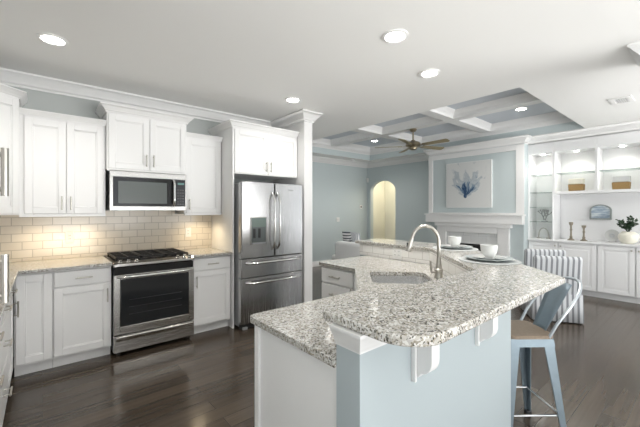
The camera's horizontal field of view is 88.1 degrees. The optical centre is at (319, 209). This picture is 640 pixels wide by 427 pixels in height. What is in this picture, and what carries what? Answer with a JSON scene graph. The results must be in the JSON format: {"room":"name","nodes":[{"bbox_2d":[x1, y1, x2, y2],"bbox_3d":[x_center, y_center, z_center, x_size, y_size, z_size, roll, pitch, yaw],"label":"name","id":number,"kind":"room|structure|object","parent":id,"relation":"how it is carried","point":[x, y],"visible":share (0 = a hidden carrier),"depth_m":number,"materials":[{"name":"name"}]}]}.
{"room":"kitchen","nodes":[
{"label":"kitchen","id":0,"kind":"room"},
{"bbox_2d":[9,86,272,356],"bbox_3d":[-2.114,0.050,3.982,3.525,2.740,0.120,0,0,-40],"label":"wall","id":1,"kind":"structure","parent":0,"point":[37,100],"depth_m":3.49,"materials":[{"name":"grey paint"}]},
{"bbox_2d":[0,83,27,214],"bbox_3d":[-2.940,-0.508,2.783,0.712,1.113,0.652,0,0,-40],"label":"upper cabinet","id":2,"kind":"object","parent":1,"relation":"attached to","point":[11,99],"visible":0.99,"depth_m":2.90,"materials":[{"name":"white wood"}]},
{"bbox_2d":[19,107,106,216],"bbox_3d":[-2.534,-0.421,3.284,0.660,0.975,0.365,0,0,-40],"label":"upper cabinet","id":3,"kind":"object","parent":1,"relation":"attached to","point":[62,156],"visible":1,"depth_m":3.15,"materials":[{"name":"white wood"}]},
{"bbox_2d":[0,211,211,261],"bbox_3d":[-1.666,0.258,2.700,2.561,0.495,2.419,0,0,-40],"label":"backsplash","id":4,"kind":"structure","parent":1,"relation":"attached to","point":[22,238],"depth_m":3.64,"materials":[{"name":"tile"}]},
{"bbox_2d":[185,228,190,236],"bbox_3d":[-1.688,0.290,4.242,0.072,0.116,0.008,0,0,-40],"label":"wall outlet","id":5,"kind":"object","parent":4,"relation":"attached to","point":[187,230],"visible":1,"depth_m":4.24,"materials":[{"name":"white plastic"}]},
{"bbox_2d":[95,101,193,175],"bbox_3d":[-1.962,-0.734,3.734,0.914,0.673,0.440,0,0,-40],"label":"upper cabinet","id":6,"kind":"object","parent":1,"relation":"attached to","point":[136,139],"visible":0.98,"depth_m":3.56,"materials":[{"name":"white wood"}]},
{"bbox_2d":[105,169,185,210],"bbox_3d":[-1.945,-0.203,3.716,0.756,0.421,0.464,0,0,-40],"label":"microwave","id":7,"kind":"object","parent":6,"relation":"attached to","point":[124,190],"visible":0.98,"depth_m":3.55,"materials":[{"name":"silver metal"}]},
{"bbox_2d":[176,132,222,214],"bbox_3d":[-1.507,-0.421,4.144,0.457,0.975,0.365,0,0,-40],"label":"upper cabinet","id":8,"kind":"object","parent":1,"relation":"attached to","point":[203,152],"visible":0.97,"depth_m":4.03,"materials":[{"name":"white wood"}]},
{"bbox_2d":[273,121,311,302],"bbox_3d":[-1.114,0.050,5.642,0.140,2.740,2.980,0,0,-40],"label":"wall","id":9,"kind":"structure","parent":0,"point":[304,139],"depth_m":4.50,"materials":[{"name":"white paint"}]},
{"bbox_2d":[0,0,639,162],"bbox_3d":[1.496,-1.485,3.178,8.325,0.330,10.150,0,0,-40],"label":"ceiling","id":10,"kind":"structure","parent":0,"point":[239,57],"depth_m":2.81,"materials":[{"name":"white paint"}]},
{"bbox_2d":[36,32,68,45],"bbox_3d":[-2.067,-1.313,2.560,0.196,0.011,0.196,0,0,-40],"label":"recessed light","id":11,"kind":"object","parent":10,"relation":"in","point":[49,38],"visible":1,"depth_m":2.55,"materials":[{"name":"white plastic"}]},
{"bbox_2d":[285,97,300,102],"bbox_3d":[-0.324,-1.313,3.968,0.196,0.011,0.196,0,0,-40],"label":"recessed light","id":12,"kind":"object","parent":10,"relation":"in","point":[288,99],"visible":1,"depth_m":3.95,"materials":[{"name":"white"}]},
{"bbox_2d":[382,29,407,42],"bbox_3d":[0.569,-1.313,2.512,0.196,0.011,0.196,0,0,-40],"label":"recessed light","id":13,"kind":"object","parent":10,"relation":"in","point":[395,35],"visible":1,"depth_m":2.50,"materials":[{"name":"white"}]},
{"bbox_2d":[419,69,439,77],"bbox_3d":[1.055,-1.313,3.193,0.196,0.011,0.196,0,0,-40],"label":"recessed light","id":14,"kind":"object","parent":10,"relation":"in","point":[427,73],"visible":1,"depth_m":3.19,"materials":[{"name":"white"}]},
{"bbox_2d":[324,87,556,146],"bbox_3d":[1.744,-1.690,6.217,2.980,0.100,4.790,0,0,-40],"label":"panel","id":15,"kind":"object","parent":10,"relation":"attached to","point":[540,108],"visible":0.14,"depth_m":5.89,"materials":[{"name":"blue paint"}]},
{"bbox_2d":[312,92,573,154],"bbox_3d":[1.744,-1.577,6.217,2.772,0.125,4.582,0,0,-40],"label":"beams","id":16,"kind":"structure","parent":15,"relation":"attached to","point":[443,118],"depth_m":6.03,"materials":[{"name":"white wood"}]},
{"bbox_2d":[375,128,449,152],"bbox_3d":[1.784,-1.316,6.170,1.374,0.398,1.308,0,0,-40],"label":"ceiling fan","id":17,"kind":"object","parent":16,"relation":"hanging from","point":[412,145],"visible":1,"depth_m":6.14,"materials":[{"name":"gold metal"}]},
{"bbox_2d":[514,107,527,110],"bbox_3d":[3.263,-1.633,5.370,0.196,0.011,0.196,0,0,-40],"label":"recessed light","id":18,"kind":"object","parent":15,"relation":"attached to","point":[520,108],"visible":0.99,"depth_m":5.34,"materials":[{"name":"white"}]},
{"bbox_2d":[608,95,634,104],"bbox_3d":[3.623,-1.313,3.975,0.300,0.011,0.200,0,0,-40],"label":"ceiling vent","id":19,"kind":"object","parent":10,"relation":"in","point":[625,99],"visible":1,"depth_m":3.96,"materials":[{"name":"white metal"}]},
{"bbox_2d":[2,266,639,426],"bbox_3d":[1.982,1.470,4.661,10.975,0.100,11.800,0,0,-40],"label":"floor","id":20,"kind":"structure","parent":0,"point":[207,378],"depth_m":2.71,"materials":[{"name":"brown wood"}]},
{"bbox_2d":[0,331,4,387],"bbox_3d":[-1.813,0.978,1.410,0.674,0.883,0.628,0,0,-40],"label":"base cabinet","id":21,"kind":"object","parent":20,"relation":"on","point":[3,332],"visible":1,"depth_m":1.62,"materials":[{"name":"white wood"}]},
{"bbox_2d":[0,256,112,319],"bbox_3d":[-2.135,0.521,2.307,1.336,0.030,2.418,0,0,-40],"label":"countertop","id":22,"kind":"structure","parent":21,"relation":"on","point":[25,267],"depth_m":3.02,"materials":[{"name":"stone"}]},
{"bbox_2d":[0,147,8,302],"bbox_3d":[-1.340,0.220,0.926,0.686,2.400,0.700,0,0,-40],"label":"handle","id":23,"kind":"object","parent":20,"relation":"on","point":[4,152],"visible":1,"depth_m":1.13,"materials":[{"name":"white"}]},
{"bbox_2d":[0,303,12,426],"bbox_3d":[-2.208,0.978,1.881,0.674,0.883,0.598,0,0,-40],"label":"base cabinet","id":24,"kind":"object","parent":20,"relation":"on","point":[4,344],"visible":0.82,"depth_m":2.08,"materials":[{"name":"white wood"}]},
{"bbox_2d":[7,289,18,392],"bbox_3d":[-2.568,0.978,2.311,0.674,0.883,0.518,0,0,-40],"label":"base cabinet","id":25,"kind":"object","parent":20,"relation":"on","point":[10,313],"visible":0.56,"depth_m":2.56,"materials":[{"name":"white wood"}]},
{"bbox_2d":[14,271,52,376],"bbox_3d":[-2.638,0.978,3.059,0.253,0.883,0.608,0,0,-40],"label":"base cabinet","id":26,"kind":"object","parent":20,"relation":"on","point":[33,328],"visible":0.97,"depth_m":2.83,"materials":[{"name":"white wood"}]},
{"bbox_2d":[53,266,110,367],"bbox_3d":[-2.359,0.978,3.268,0.439,0.883,0.646,0,0,-40],"label":"base cabinet","id":27,"kind":"object","parent":20,"relation":"on","point":[81,297],"visible":0.98,"depth_m":3.05,"materials":[{"name":"white wood"}]},
{"bbox_2d":[104,248,193,354],"bbox_3d":[-1.863,0.947,3.618,0.756,0.946,0.724,0,0,-40],"label":"range","id":28,"kind":"object","parent":20,"relation":"on","point":[152,291],"visible":0.98,"depth_m":3.38,"materials":[{"name":"grey metal"}]},
{"bbox_2d":[104,251,188,262],"bbox_3d":[-1.899,0.514,3.661,0.756,0.025,0.612,0,0,-40],"label":"cooktop","id":29,"kind":"object","parent":28,"relation":"in","point":[163,254],"depth_m":3.55,"materials":[{"name":"black"}]},
{"bbox_2d":[193,255,229,333],"bbox_3d":[-1.427,0.978,4.049,0.450,0.883,0.646,0,0,-40],"label":"base cabinet","id":30,"kind":"object","parent":20,"relation":"on","point":[211,274],"visible":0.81,"depth_m":3.84,"materials":[{"name":"white wood"}]},
{"bbox_2d":[182,247,231,257],"bbox_3d":[-1.429,0.521,4.053,0.458,0.030,0.648,0,0,-40],"label":"countertop","id":31,"kind":"structure","parent":30,"relation":"on","point":[199,252],"depth_m":3.92,"materials":[{"name":"stone"}]},
{"bbox_2d":[208,119,298,328],"bbox_3d":[-0.891,0.177,4.474,1.013,2.485,0.688,0,0,-40],"label":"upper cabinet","id":32,"kind":"object","parent":20,"relation":"on","point":[251,151],"visible":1,"depth_m":4.17,"materials":[{"name":"white wood"}]},
{"bbox_2d":[234,182,302,329],"bbox_3d":[-0.788,0.545,4.408,0.901,1.750,0.850,0,0,-40],"label":"refrigerator","id":33,"kind":"object","parent":20,"relation":"on","point":[268,217],"visible":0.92,"depth_m":4.06,"materials":[{"name":"grey metal"}]},
{"bbox_2d":[255,266,356,426],"bbox_3d":[0.426,0.978,2.354,1.137,0.884,2.526,0,0,11],"label":"base cabinet","id":34,"kind":"object","parent":20,"relation":"on","point":[294,388],"visible":0.21,"depth_m":1.39,"materials":[{"name":"white wood"}]},
{"bbox_2d":[250,256,446,367],"bbox_3d":[0.413,0.521,2.364,1.161,0.030,2.584,0,0,11],"label":"countertop","id":35,"kind":"structure","parent":34,"relation":"on","point":[303,326],"depth_m":1.70,"materials":[{"name":"stone"}]},
{"bbox_2d":[370,275,428,283],"bbox_3d":[0.600,0.626,2.482,0.464,0.178,0.454,0,0,5],"label":"sink","id":36,"kind":"object","parent":35,"relation":"in","point":[375,278],"visible":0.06,"depth_m":2.69,"materials":[{"name":"silver metal"}]},
{"bbox_2d":[405,224,443,278],"bbox_3d":[0.777,0.307,2.466,0.278,0.397,0.068,0,0,5],"label":"faucet","id":37,"kind":"object","parent":35,"relation":"on","point":[438,271],"visible":0.98,"depth_m":2.45,"materials":[{"name":"grey metal"}]},
{"bbox_2d":[332,241,359,259],"bbox_3d":[1.249,0.990,5.352,0.870,0.860,2.280,0,0,-40],"label":"sofa","id":38,"kind":"object","parent":20,"relation":"on","point":[343,249],"visible":0.09,"depth_m":5.65,"materials":[{"name":"white fabric"}]},
{"bbox_2d":[342,232,351,241],"bbox_3d":[0.509,0.598,6.049,0.131,0.391,0.212,0,0,-40],"label":"throw pillow","id":39,"kind":"object","parent":38,"relation":"on","point":[346,235],"visible":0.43,"depth_m":5.98,"materials":[{"name":"fabric"}]},
{"bbox_2d":[351,232,360,241],"bbox_3d":[0.653,0.598,5.877,0.131,0.391,0.212,0,0,-40],"label":"throw pillow","id":40,"kind":"object","parent":38,"relation":"on","point":[355,236],"visible":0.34,"depth_m":5.83,"materials":[{"name":"white fabric"}]},
{"bbox_2d":[329,244,510,426],"bbox_3d":[0.700,0.901,2.377,0.927,1.038,2.914,0,0,9],"label":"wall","id":41,"kind":"structure","parent":20,"relation":"on","point":[464,380],"depth_m":1.32,"materials":[{"name":"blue paint"}]},
{"bbox_2d":[393,247,401,259],"bbox_3d":[0.777,0.442,3.339,0.008,0.116,0.110,0,0,-40],"label":"wall outlet","id":42,"kind":"object","parent":41,"relation":"attached to","point":[397,252],"visible":1,"depth_m":3.33,"materials":[{"name":"white plastic"}]},
{"bbox_2d":[323,238,564,346],"bbox_3d":[0.787,0.365,2.430,1.164,0.031,3.160,0,0,8],"label":"countertop","id":43,"kind":"structure","parent":41,"relation":"on","point":[434,312],"depth_m":1.25,"materials":[{"name":"stone"}]},
{"bbox_2d":[432,246,477,250],"bbox_3d":[1.210,0.347,2.970,0.384,0.006,0.384,0,0,-40],"label":"placemat","id":44,"kind":"object","parent":43,"relation":"on","point":[434,247],"visible":0.66,"depth_m":2.86,"materials":[{"name":"white fabric"}]},
{"bbox_2d":[440,244,472,248],"bbox_3d":[1.210,0.334,2.970,0.300,0.019,0.300,0,0,-40],"label":"dinner plate","id":45,"kind":"object","parent":44,"relation":"on","point":[441,245],"visible":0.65,"depth_m":2.91,"materials":[{"name":"grey ceramic"}]},
{"bbox_2d":[443,244,466,247],"bbox_3d":[1.210,0.327,2.970,0.210,0.015,0.210,0,0,-40],"label":"salad plate","id":46,"kind":"object","parent":45,"relation":"on","point":[447,245],"visible":0.84,"depth_m":2.96,"materials":[{"name":"grey ceramic"}]},
{"bbox_2d":[448,236,460,246],"bbox_3d":[1.210,0.284,2.970,0.110,0.088,0.110,0,0,-40],"label":"bowl","id":47,"kind":"object","parent":46,"relation":"on","point":[455,241],"visible":0.92,"depth_m":2.93,"materials":[{"name":"grey ceramic"}]},
{"bbox_2d":[459,256,521,264],"bbox_3d":[1.158,0.347,2.269,0.384,0.006,0.384,0,0,-40],"label":"placemat","id":48,"kind":"object","parent":43,"relation":"on","point":[465,259],"visible":0.66,"depth_m":2.15,"materials":[{"name":"white fabric"}]},
{"bbox_2d":[466,254,513,261],"bbox_3d":[1.158,0.334,2.269,0.300,0.019,0.300,0,0,-40],"label":"dinner plate","id":49,"kind":"object","parent":48,"relation":"on","point":[467,256],"visible":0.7,"depth_m":2.22,"materials":[{"name":"grey ceramic"}]},
{"bbox_2d":[472,254,506,259],"bbox_3d":[1.158,0.327,2.269,0.210,0.015,0.210,0,0,-40],"label":"salad plate","id":50,"kind":"object","parent":49,"relation":"on","point":[496,257],"visible":0.82,"depth_m":2.27,"materials":[{"name":"grey ceramic"}]},
{"bbox_2d":[480,244,497,257],"bbox_3d":[1.158,0.284,2.269,0.110,0.088,0.110,0,0,-40],"label":"bowl","id":51,"kind":"object","parent":50,"relation":"on","point":[488,250],"visible":0.98,"depth_m":2.23,"materials":[{"name":"grey ceramic"}]},
{"bbox_2d":[424,144,525,256],"bbox_3d":[2.889,0.120,6.517,0.399,2.600,1.960,0,0,-40],"label":"fireplace","id":52,"kind":"object","parent":20,"relation":"on","point":[474,229],"visible":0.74,"depth_m":6.41,"materials":[{"name":"white wood"}]},
{"bbox_2d":[529,240,558,249],"bbox_3d":[4.087,0.985,5.988,0.415,0.869,0.458,0,0,-40],"label":"base cabinet","id":53,"kind":"object","parent":20,"relation":"on","point":[533,244],"visible":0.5,"depth_m":5.87,"materials":[{"name":"white wood"}]},
{"bbox_2d":[524,249,565,266],"bbox_3d":[3.405,1.004,5.143,0.567,0.832,0.584,0,0,17],"label":"slipcovered chair","id":54,"kind":"object","parent":20,"relation":"on","point":[528,253],"visible":0.16,"depth_m":4.91,"materials":[{"name":"grey fabric"}]},
{"bbox_2d":[511,276,581,426],"bbox_3d":[1.365,0.928,2.137,0.557,0.984,0.386,0,0,-1],"label":"bar stool","id":55,"kind":"object","parent":20,"relation":"on","point":[525,335],"visible":0.67,"depth_m":2.01,"materials":[{"name":"blue metal"}]},
{"bbox_2d":[520,255,583,323],"bbox_3d":[3.071,1.004,4.420,0.567,0.832,0.584,0,0,17],"label":"slipcovered chair","id":56,"kind":"object","parent":20,"relation":"on","point":[562,266],"visible":0.47,"depth_m":4.14,"materials":[{"name":"grey fabric"}]},
{"bbox_2d":[559,242,597,296],"bbox_3d":[4.402,0.985,5.612,0.415,0.869,0.518,0,0,-40],"label":"base cabinet","id":57,"kind":"object","parent":20,"relation":"on","point":[587,252],"visible":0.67,"depth_m":5.40,"materials":[{"name":"white wood"}]},
{"bbox_2d":[597,244,635,302],"bbox_3d":[4.713,0.985,5.241,0.415,0.869,0.448,0,0,-40],"label":"base cabinet","id":58,"kind":"object","parent":20,"relation":"on","point":[616,264],"visible":0.96,"depth_m":5.12,"materials":[{"name":"white wood"}]},
{"bbox_2d":[636,247,639,303],"bbox_3d":[5.023,0.985,4.871,0.415,0.869,0.513,0,0,-40],"label":"base cabinet","id":59,"kind":"object","parent":20,"relation":"on","point":[637,248],"visible":0.96,"depth_m":4.94,"materials":[{"name":"white wood"}]},
{"bbox_2d":[527,237,639,246],"bbox_3d":[4.569,0.536,5.426,0.424,0.026,1.948,0,0,-40],"label":"countertop","id":60,"kind":"structure","parent":59,"relation":"on","point":[535,238],"depth_m":5.45,"materials":[{"name":"white stone"}]},
{"bbox_2d":[528,142,559,239],"bbox_3d":[4.077,-0.329,6.026,0.390,1.702,0.395,0,0,-40],"label":"shelving tower","id":61,"kind":"object","parent":60,"relation":"on","point":[541,195],"visible":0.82,"depth_m":6.12,"materials":[{"name":"white wood"}]},
{"bbox_2d":[538,209,551,221],"bbox_3d":[4.068,0.103,5.981,0.100,0.223,0.229,0,0,-40],"label":"ornament","id":62,"kind":"object","parent":61,"relation":"on","point":[543,210],"visible":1,"depth_m":5.97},
{"bbox_2d":[537,228,550,238],"bbox_3d":[4.058,0.423,6.010,0.060,0.200,0.200,0,0,-40],"label":"ornament","id":63,"kind":"object","parent":60,"relation":"on","point":[541,228],"visible":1,"depth_m":5.99,"materials":[{"name":"silver metal"}]},
{"bbox_2d":[567,222,573,239],"bbox_3d":[4.301,0.367,5.672,0.100,0.310,0.099,0,0,-40],"label":"candlestick","id":64,"kind":"object","parent":60,"relation":"on","point":[570,223],"visible":0.99,"depth_m":5.66,"materials":[{"name":"brown wood"}]},
{"bbox_2d":[580,225,587,240],"bbox_3d":[4.414,0.393,5.538,0.100,0.260,0.099,0,0,-40],"label":"candlestick","id":65,"kind":"object","parent":60,"relation":"on","point":[583,226],"visible":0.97,"depth_m":5.52,"materials":[{"name":"brown wood"}]},
{"bbox_2d":[605,230,618,241],"bbox_3d":[4.741,0.422,5.368,0.081,0.202,0.190,0,0,-40],"label":"decorative plate","id":66,"kind":"object","parent":60,"relation":"on","point":[611,235],"visible":0.96,"depth_m":5.36,"materials":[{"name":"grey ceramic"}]},
{"bbox_2d":[615,215,638,243],"bbox_3d":[4.755,0.303,5.122,0.299,0.439,0.271,0,0,-40],"label":"potted plant","id":67,"kind":"object","parent":60,"relation":"on","point":[626,237],"visible":0.99,"depth_m":5.07,"materials":[{"name":"green plant"}]},
{"bbox_2d":[312,162,366,261],"bbox_3d":[-0.281,0.050,8.206,4.430,2.740,0.120,0,0,-40],"label":"wall","id":68,"kind":"structure","parent":0,"point":[340,191],"depth_m":8.68,"materials":[{"name":"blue paint"}]},
{"bbox_2d":[312,259,331,266],"bbox_3d":[0.630,1.355,7.025,4.310,0.130,2.860,0,0,-40],"label":"baseboard","id":69,"kind":"structure","parent":68,"relation":"attached to","point":[315,263],"depth_m":8.27,"materials":[{"name":"white"}]},
{"bbox_2d":[373,181,394,239],"bbox_3d":[2.093,0.050,9.973,1.480,2.740,3.400,0,0,-40],"label":"wall","id":70,"kind":"structure","parent":0,"point":[384,191],"depth_m":10.75,"materials":[{"name":"beige paint"}]},
{"bbox_2d":[367,161,429,242],"bbox_3d":[2.761,0.050,7.930,0.120,2.740,4.210,0,0,-40],"label":"wall","id":71,"kind":"structure","parent":0,"point":[410,181],"depth_m":8.49,"materials":[{"name":"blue paint"}]},
{"bbox_2d":[430,143,532,264],"bbox_3d":[3.253,0.051,6.822,0.549,2.738,1.880,0,0,-40],"label":"wall","id":72,"kind":"structure","parent":0,"point":[503,163],"depth_m":6.21,"materials":[{"name":"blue paint"}]},
{"bbox_2d":[0,67,639,167],"bbox_3d":[1.490,-1.254,3.146,7.975,0.130,9.910,0,0,-40],"label":"trim","id":73,"kind":"structure","parent":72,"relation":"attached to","point":[9,77],"depth_m":4.45,"materials":[{"name":"white wood"}]},
{"bbox_2d":[446,159,491,207],"bbox_3d":[2.989,-0.505,6.679,0.036,0.924,0.924,0,0,-40],"label":"painting","id":74,"kind":"object","parent":72,"relation":"attached to","point":[468,184],"visible":1,"depth_m":6.64,"materials":[{"name":"white fabric"}]},
{"bbox_2d":[537,130,639,242],"bbox_3d":[5.982,0.050,4.165,0.120,2.740,5.700,0,0,-40],"label":"wall","id":75,"kind":"structure","parent":0,"point":[575,208],"depth_m":5.63,"materials":[{"name":"white paint"}]},
{"bbox_2d":[554,136,600,194],"bbox_3d":[4.391,-0.725,5.652,0.390,0.910,0.580,0,0,-40],"label":"display shelf","id":76,"kind":"object","parent":75,"relation":"attached to","point":[573,158],"visible":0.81,"depth_m":5.70,"materials":[{"name":"white painted wood"}]},
{"bbox_2d":[568,178,584,190],"bbox_3d":[4.369,-0.422,5.638,0.128,0.213,0.214,0,0,-40],"label":"basket","id":77,"kind":"object","parent":76,"relation":"on","point":[578,184],"visible":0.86,"depth_m":5.59,"materials":[{"name":"brown wicker"}]},
{"bbox_2d":[590,205,611,219],"bbox_3d":[4.714,0.040,5.561,0.025,0.253,0.289,0,0,-40],"label":"picture","id":78,"kind":"object","parent":75,"relation":"attached to","point":[597,212],"visible":1,"depth_m":5.55,"materials":[{"name":"blue wood"}]},
{"bbox_2d":[591,206,609,217],"bbox_3d":[4.718,0.035,5.565,0.013,0.214,0.244,0,0,-40],"label":"print","id":79,"kind":"object","parent":78,"relation":"attached to","point":[596,211],"depth_m":5.56},
{"bbox_2d":[596,130,639,193],"bbox_3d":[4.764,-0.725,5.206,0.390,0.910,0.581,0,0,-40],"label":"display shelf","id":80,"kind":"object","parent":75,"relation":"attached to","point":[618,154],"visible":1,"depth_m":5.28,"materials":[{"name":"white painted wood"}]},
{"bbox_2d":[612,175,630,188],"bbox_3d":[4.736,-0.422,5.201,0.128,0.213,0.214,0,0,-40],"label":"basket","id":81,"kind":"object","parent":80,"relation":"on","point":[618,182],"visible":0.85,"depth_m":5.15,"materials":[{"name":"brown wicker"}]},
{"bbox_2d":[627,41,639,65],"bbox_3d":[2.842,0.051,2.610,0.550,2.739,0.550,0,0,-40],"label":"crown molding","id":82,"kind":"structure","parent":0,"point":[634,48],"depth_m":2.64,"materials":[{"name":"white wood"}]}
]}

